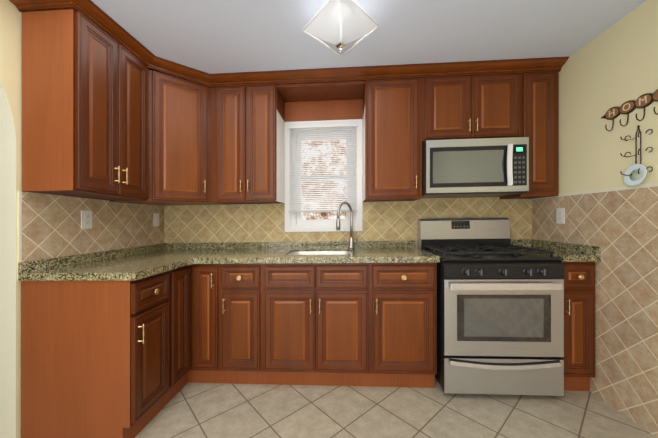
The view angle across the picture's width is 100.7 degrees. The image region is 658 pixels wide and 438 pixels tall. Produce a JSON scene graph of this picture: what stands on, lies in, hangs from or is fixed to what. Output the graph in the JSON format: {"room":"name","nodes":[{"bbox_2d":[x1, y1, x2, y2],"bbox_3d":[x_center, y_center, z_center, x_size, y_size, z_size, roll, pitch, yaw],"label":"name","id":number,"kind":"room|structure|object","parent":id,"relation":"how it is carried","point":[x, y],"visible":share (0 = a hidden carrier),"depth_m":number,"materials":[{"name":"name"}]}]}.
{"room":"kitchen","nodes":[
{"label":"kitchen","id":0,"kind":"room"},
{"bbox_2d":[0,0,31,437],"bbox_3d":[-1.754,0.032,0.393,0.120,2.338,4.400,0,0,3],"label":"wall","id":1,"kind":"structure","parent":0,"point":[10,175],"depth_m":1.42,"materials":[{"name":"beige paint"}]},
{"bbox_2d":[22,9,148,200],"bbox_3d":[-1.439,-0.615,1.698,0.339,0.964,0.536,0,0,3],"label":"upper cabinet","id":2,"kind":"object","parent":1,"relation":"attached to","point":[85,107],"visible":1,"depth_m":1.45,"materials":[{"name":"brown wood"}]},
{"bbox_2d":[18,191,163,261],"bbox_3d":[-1.594,0.089,2.004,0.008,0.469,1.153,0,0,3],"label":"wall tiles","id":3,"kind":"structure","parent":1,"relation":"attached to","point":[49,225],"depth_m":1.74,"materials":[{"name":"beige tile"}]},
{"bbox_2d":[81,211,91,228],"bbox_3d":[-1.599,0.004,1.801,0.008,0.118,0.072,0,0,3],"label":"electrical outlet","id":4,"kind":"object","parent":3,"relation":"attached to","point":[86,219],"visible":1,"depth_m":1.79,"materials":[{"name":"white plastic"}]},
{"bbox_2d":[153,213,158,225],"bbox_3d":[-1.559,0.007,2.465,0.010,0.118,0.072,0,0,3],"label":"light switch","id":5,"kind":"object","parent":3,"relation":"attached to","point":[155,219],"visible":1,"depth_m":2.45,"materials":[{"name":"white plastic"}]},
{"bbox_2d":[46,0,645,87],"bbox_3d":[-0.747,-1.177,0.574,5.070,0.128,5.120,0,0,3],"label":"ceiling","id":6,"kind":"structure","parent":0,"point":[220,36],"depth_m":1.69,"materials":[{"name":"white paint"}]},
{"bbox_2d":[302,0,379,56],"bbox_3d":[0.066,-1.047,1.512,0.430,0.233,0.529,0,0,3],"label":"ceiling light","id":7,"kind":"object","parent":6,"relation":"attached to","point":[341,28],"visible":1,"depth_m":1.44,"materials":[{"name":"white glass"}]},
{"bbox_2d":[135,377,655,437],"bbox_3d":[-0.747,1.209,0.573,5.070,0.128,5.120,0,0,3],"label":"floor","id":8,"kind":"structure","parent":0,"point":[206,410],"depth_m":1.63,"materials":[{"name":"tile"}]},
{"bbox_2d":[21,271,168,437],"bbox_3d":[-1.289,0.756,1.569,0.653,0.885,0.304,0,0,3],"label":"base cabinet","id":9,"kind":"object","parent":8,"relation":"on","point":[94,359],"visible":1,"depth_m":1.42,"materials":[{"name":"brown wood"}]},
{"bbox_2d":[162,264,222,408],"bbox_3d":[-1.170,0.755,2.134,0.824,0.889,0.837,0,0,3],"label":"base cabinet","id":10,"kind":"object","parent":8,"relation":"on","point":[194,322],"visible":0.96,"depth_m":1.91,"materials":[{"name":"brown wood"}]},
{"bbox_2d":[18,240,439,280],"bbox_3d":[-0.428,0.341,1.932,2.330,0.300,1.154,0,0,3],"label":"countertop","id":11,"kind":"structure","parent":10,"relation":"on","point":[136,263],"depth_m":1.89,"materials":[{"name":"stone"}]},
{"bbox_2d":[336,201,359,247],"bbox_3d":[0.164,0.053,2.320,0.201,0.406,0.215,0,0,3],"label":"faucet","id":12,"kind":"object","parent":11,"relation":"on","point":[352,241],"visible":1,"depth_m":2.37,"materials":[{"name":"silver metal"}]},
{"bbox_2d":[220,263,263,383],"bbox_3d":[-0.601,0.746,2.193,0.303,0.881,0.653,0,0,3],"label":"base cabinet","id":13,"kind":"object","parent":8,"relation":"on","point":[240,323],"visible":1,"depth_m":1.90,"materials":[{"name":"brown wood"}]},
{"bbox_2d":[262,263,369,385],"bbox_3d":[-0.077,0.738,2.162,0.746,0.888,0.653,0,0,3],"label":"base cabinet","id":14,"kind":"object","parent":8,"relation":"on","point":[315,323],"visible":0.98,"depth_m":1.87,"materials":[{"name":"brown wood"}]},
{"bbox_2d":[369,262,436,387],"bbox_3d":[0.519,0.729,2.126,0.447,0.883,0.653,0,0,3],"label":"base cabinet","id":15,"kind":"object","parent":8,"relation":"on","point":[403,324],"visible":0.98,"depth_m":1.84,"materials":[{"name":"brown wood"}]},
{"bbox_2d":[418,217,564,395],"bbox_3d":[1.129,0.575,2.043,0.741,1.176,0.702,0,0,3],"label":"stove","id":16,"kind":"object","parent":8,"relation":"on","point":[500,313],"visible":1,"depth_m":1.74,"materials":[{"name":"silver metal"}]},
{"bbox_2d":[560,262,594,390],"bbox_3d":[1.637,0.712,2.060,0.232,0.880,0.653,0,0,3],"label":"base cabinet","id":17,"kind":"object","parent":8,"relation":"on","point":[578,358],"visible":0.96,"depth_m":1.77,"materials":[{"name":"brown wood"}]},
{"bbox_2d":[511,239,600,261],"bbox_3d":[1.637,0.225,2.067,0.234,0.099,0.640,0,0,3],"label":"countertop","id":18,"kind":"structure","parent":17,"relation":"on","point":[569,252],"depth_m":1.90,"materials":[{"name":"stone"}]},
{"bbox_2d":[559,0,657,193],"bbox_3d":[1.710,-0.022,0.187,0.120,2.338,4.400,0,0,3],"label":"wall","id":19,"kind":"structure","parent":0,"point":[606,70],"depth_m":1.69,"materials":[{"name":"beige paint"}]},
{"bbox_2d":[9,0,568,87],"bbox_3d":[0.063,-1.135,1.716,3.346,0.105,0.934,0,0,3],"label":"crown molding","id":20,"kind":"structure","parent":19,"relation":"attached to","point":[96,15],"depth_m":2.08,"materials":[{"name":"brown wood"}]},
{"bbox_2d":[532,182,657,437],"bbox_3d":[1.645,0.477,0.188,0.009,1.340,4.394,0,0,3],"label":"wall tiles","id":21,"kind":"structure","parent":19,"relation":"attached to","point":[618,226],"depth_m":1.61,"materials":[{"name":"beige tile"}]},
{"bbox_2d":[556,208,564,223],"bbox_3d":[1.751,-0.024,2.064,0.008,0.118,0.072,0,0,3],"label":"electrical outlet","id":22,"kind":"object","parent":21,"relation":"attached to","point":[560,215],"visible":1,"depth_m":2.06,"materials":[{"name":"white plastic"}]},
{"bbox_2d":[601,89,657,131],"bbox_3d":[1.704,-0.607,1.549,0.050,0.147,0.396,0,0,3],"label":"sign","id":23,"kind":"object","parent":19,"relation":"attached to","point":[651,98],"visible":1,"depth_m":1.55,"materials":[{"name":"brown wood"}]},
{"bbox_2d":[639,95,646,104],"bbox_3d":[1.712,-0.647,1.487,0.002,0.040,0.037,0,0,3],"label":"letter sign","id":24,"kind":"object","parent":23,"relation":"attached to","point":[645,98],"visible":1,"depth_m":1.48,"materials":[{"name":"beige wood"}]},
{"bbox_2d":[620,125,652,185],"bbox_3d":[1.701,-0.352,1.518,0.053,0.338,0.146,0,0,3],"label":"plate rack","id":25,"kind":"object","parent":19,"relation":"attached to","point":[634,174],"visible":1,"depth_m":1.52,"materials":[{"name":"white ceramic"}]},
{"bbox_3d":[-0.627,0.017,2.590,5.070,2.414,0.120,0,0,3],"label":"wall","id":26,"kind":"structure","parent":0,"visible":0},
{"bbox_2d":[110,70,225,205],"bbox_3d":[-1.274,-0.604,2.260,0.602,0.956,0.602,0,0,3],"label":"upper cabinet","id":27,"kind":"object","parent":26,"relation":"attached to","point":[179,141],"visible":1,"depth_m":2.08,"materials":[{"name":"brown wood"}]},
{"bbox_2d":[211,84,284,204],"bbox_3d":[-0.691,-0.613,2.352,0.548,0.956,0.349,0,0,3],"label":"upper cabinet","id":28,"kind":"object","parent":26,"relation":"attached to","point":[247,144],"visible":1,"depth_m":2.21,"materials":[{"name":"brown wood"}]},
{"bbox_2d":[277,81,364,121],"bbox_3d":[-0.060,-0.997,2.340,0.710,0.209,0.298,0,0,3],"label":"valance","id":29,"kind":"object","parent":26,"relation":"attached to","point":[324,101],"visible":0.93,"depth_m":2.46,"materials":[{"name":"brown wood"}]},
{"bbox_2d":[285,119,362,231],"bbox_3d":[-0.049,-0.391,2.542,0.710,1.021,0.128,0,0,3],"label":"window","id":30,"kind":"structure","parent":26,"relation":"in","point":[294,222],"depth_m":2.50,"materials":[{"name":"white"}]},
{"bbox_2d":[288,123,356,212],"bbox_3d":[-0.057,-0.458,2.460,0.622,0.802,0.034,0,0,3],"label":"window blind","id":31,"kind":"object","parent":30,"relation":"attached to","point":[345,207],"visible":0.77,"depth_m":2.46,"materials":[{"name":"white plastic"}]},
{"bbox_2d":[164,197,531,247],"bbox_3d":[0.108,0.063,2.483,3.350,0.521,0.006,0,0,3],"label":"wall tile","id":32,"kind":"structure","parent":26,"relation":"attached to","point":[391,221],"depth_m":2.48,"materials":[{"name":"beige tile"}]},
{"bbox_2d":[363,78,421,201],"bbox_3d":[0.517,-0.631,2.280,0.446,0.954,0.349,0,0,3],"label":"upper cabinet","id":33,"kind":"object","parent":26,"relation":"attached to","point":[392,139],"visible":1,"depth_m":2.14,"materials":[{"name":"brown wood"}]},
{"bbox_2d":[422,73,520,143],"bbox_3d":[1.114,-0.866,2.244,0.746,0.508,0.349,0,0,3],"label":"upper cabinet","id":34,"kind":"object","parent":26,"relation":"attached to","point":[472,107],"visible":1,"depth_m":2.10,"materials":[{"name":"brown wood"}]},
{"bbox_2d":[422,137,528,197],"bbox_3d":[1.113,-0.394,2.202,0.742,0.423,0.433,0,0,3],"label":"microwave","id":35,"kind":"object","parent":34,"relation":"attached to","point":[471,168],"visible":1,"depth_m":2.03,"materials":[{"name":"silver metal"}]},
{"bbox_2d":[499,72,558,198],"bbox_3d":[1.626,-0.648,2.230,0.274,0.951,0.318,0,0,3],"label":"upper cabinet","id":36,"kind":"object","parent":26,"relation":"attached to","point":[540,110],"visible":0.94,"depth_m":2.08,"materials":[{"name":"brown wood"}]},
{"label":"outside","id":37,"kind":"structure","parent":0,"visible":0},
{"bbox_2d":[302,140,345,219],"bbox_3d":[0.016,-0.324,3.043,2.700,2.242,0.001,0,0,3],"label":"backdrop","id":38,"kind":"structure","parent":37,"point":[312,215],"depth_m":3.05,"materials":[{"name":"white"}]}
]}

